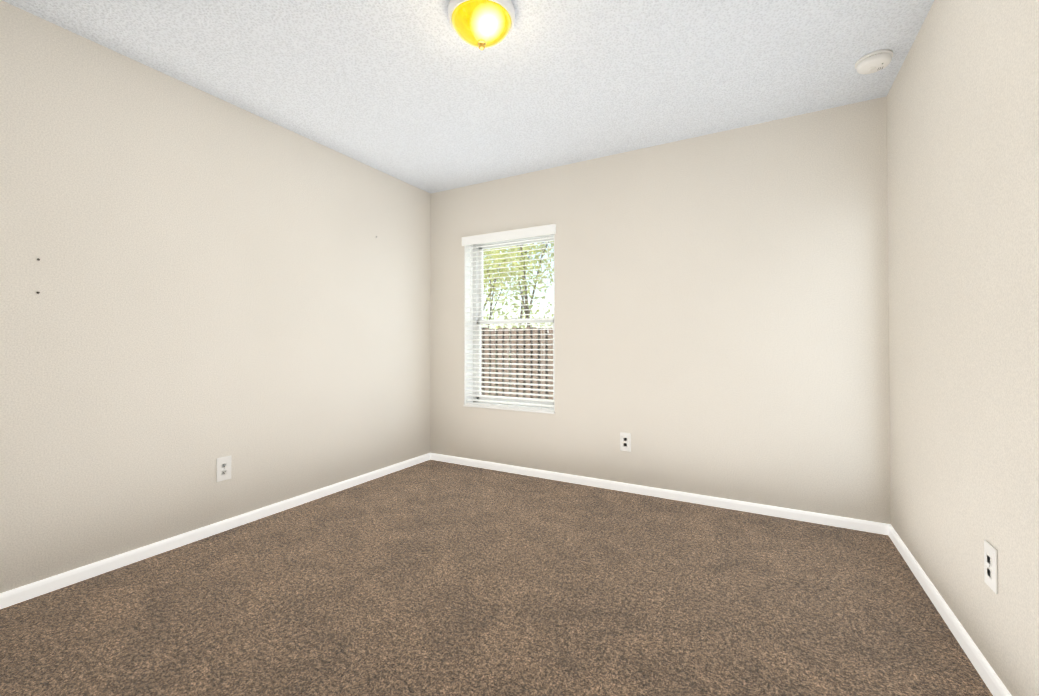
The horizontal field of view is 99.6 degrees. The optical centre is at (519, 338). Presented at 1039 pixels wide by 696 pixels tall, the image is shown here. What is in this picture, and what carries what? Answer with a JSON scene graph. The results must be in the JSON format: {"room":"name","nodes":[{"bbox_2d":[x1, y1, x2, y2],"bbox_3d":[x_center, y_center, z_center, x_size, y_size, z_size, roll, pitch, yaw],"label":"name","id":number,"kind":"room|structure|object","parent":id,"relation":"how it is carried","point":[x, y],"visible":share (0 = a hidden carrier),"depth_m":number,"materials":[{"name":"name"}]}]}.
{"room":"empty bedroom","nodes":[
{"label":"empty bedroom","id":0,"kind":"room"},
{"bbox_2d":[0,0,430,592],"bbox_3d":[-1.769,-0.143,2.548,0.220,2.660,3.960,0,-1,29],"label":"wall","id":1,"kind":"structure","parent":0,"point":[210,278],"depth_m":2.28,"materials":[{"name":"paint"}]},
{"bbox_2d":[0,453,429,608],"bbox_3d":[-1.667,1.057,2.478,0.013,0.058,3.520,0,-1,29],"label":"baseboard","id":2,"kind":"structure","parent":1,"relation":"attached to","point":[34,589],"depth_m":2.26,"materials":[{"name":"white wood"}]},
{"bbox_2d":[216,456,230,481],"bbox_3d":[-1.671,0.736,2.481,0.008,0.133,0.079,0,-1,29],"label":"outlet","id":3,"kind":"object","parent":1,"relation":"attached to","point":[223,468],"visible":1,"depth_m":2.48,"materials":[{"name":"white plastic"}]},
{"bbox_2d":[2,0,933,193],"bbox_3d":[-0.238,-1.423,1.712,3.724,0.120,3.960,0,-1,29],"label":"ceiling","id":4,"kind":"structure","parent":0,"point":[421,95],"depth_m":2.20,"materials":[{"name":"white paint"}]},
{"bbox_2d":[448,0,514,49],"bbox_3d":[-0.157,-1.280,1.823,0.276,0.163,0.276,0,-1,29],"label":"ceiling light","id":5,"kind":"object","parent":4,"relation":"attached to","point":[481,24],"visible":1,"depth_m":1.76,"materials":[{"name":"yellow glass"}]},
{"bbox_2d":[855,49,892,73],"bbox_3d":[1.720,-1.335,2.131,0.146,0.047,0.146,0,-1,29],"label":"smoke detector","id":6,"kind":"object","parent":4,"relation":"attached to","point":[874,62],"visible":1,"depth_m":2.10,"materials":[{"name":"white plastic"}]},
{"bbox_2d":[0,460,992,695],"bbox_3d":[-0.238,1.127,1.683,3.724,0.100,3.960,0,-1,29],"label":"floor","id":7,"kind":"structure","parent":0,"point":[433,578],"depth_m":1.75,"materials":[{"name":"carpet"}]},
{"bbox_2d":[430,96,890,523],"bbox_3d":[0.670,-0.134,3.332,3.724,2.660,0.220,0,-1,29],"label":"wall","id":8,"kind":"structure","parent":0,"point":[721,315],"depth_m":2.88,"materials":[{"name":"paint"}]},
{"bbox_2d":[463,404,554,413],"bbox_3d":[-0.077,0.582,3.679,0.866,0.016,0.143,0,-1,29],"label":"window sill","id":9,"kind":"structure","parent":8,"relation":"attached to","point":[513,409],"depth_m":3.60,"materials":[{"name":"white wood"}]},
{"bbox_2d":[464,234,554,411],"bbox_3d":[-0.074,-0.155,3.693,0.867,1.459,0.126,0,-1,29],"label":"liner","id":10,"kind":"object","parent":8,"relation":"in","point":[466,286],"visible":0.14,"depth_m":3.88,"materials":[{"name":"white"}]},
{"bbox_2d":[473,234,553,408],"bbox_3d":[-0.028,-0.146,3.777,0.868,1.475,0.081,0,-1,29],"label":"window","id":11,"kind":"structure","parent":8,"relation":"in","point":[481,291],"depth_m":3.85,"materials":[{"name":"white plastic"}]},
{"bbox_2d":[462,224,555,410],"bbox_3d":[-0.095,-0.154,3.656,0.896,1.471,0.091,0,-1,29],"label":"window blinds","id":12,"kind":"object","parent":11,"relation":"attached to","point":[547,230],"visible":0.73,"depth_m":3.63,"materials":[{"name":"white plastic"}]},
{"bbox_2d":[620,432,630,451],"bbox_3d":[0.758,0.741,3.143,0.079,0.133,0.008,0,-1,29],"label":"outlet","id":13,"kind":"object","parent":8,"relation":"attached to","point":[625,441],"visible":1,"depth_m":3.14,"materials":[{"name":"white plastic"}]},
{"bbox_2d":[430,453,889,534],"bbox_3d":[0.614,1.066,3.217,3.284,0.058,0.013,0,-1,29],"label":"baseboard","id":14,"kind":"structure","parent":8,"relation":"attached to","point":[839,521],"depth_m":2.93,"materials":[{"name":"white wood"}]},
{"bbox_2d":[887,0,1038,695],"bbox_3d":[1.294,-0.163,0.847,0.220,2.660,3.960,0,-1,29],"label":"wall","id":15,"kind":"structure","parent":0,"point":[963,178],"depth_m":1.47,"materials":[{"name":"paint"}]},
{"bbox_2d":[888,524,1010,695],"bbox_3d":[1.192,1.039,0.890,0.013,0.058,3.520,0,-1,29],"label":"baseboard","id":16,"kind":"structure","parent":15,"relation":"attached to","point":[988,675],"depth_m":1.59,"materials":[{"name":"white wood"}]},
{"bbox_2d":[984,540,997,593],"bbox_3d":[1.448,0.701,1.350,0.008,0.133,0.079,0,-1,29],"label":"outlet","id":17,"kind":"object","parent":15,"relation":"attached to","point":[990,567],"visible":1,"depth_m":1.34,"materials":[{"name":"white plastic"}]},
{"label":"outside","id":18,"kind":"structure","parent":0,"visible":0},
{"bbox_3d":[13.047,1.992,28.979,80.000,0.200,56.680,0,-1,29],"label":"ground","id":19,"kind":"structure","parent":18,"visible":0},
{"bbox_2d":[481,327,552,399],"bbox_3d":[-0.359,0.773,7.794,15.142,1.950,0.072,0,-1,29],"label":"fence","id":20,"kind":"object","parent":19,"relation":"on","point":[515,361],"depth_m":7.60,"materials":[{"name":"brown wood"}]},
{"bbox_2d":[482,241,553,375],"bbox_3d":[-0.791,-2.556,12.130,9.632,8.516,8.135,0,-1,29],"label":"trees","id":21,"kind":"object","parent":19,"relation":"on","point":[486,272],"depth_m":9.57,"materials":[{"name":"green plant"}]}
]}

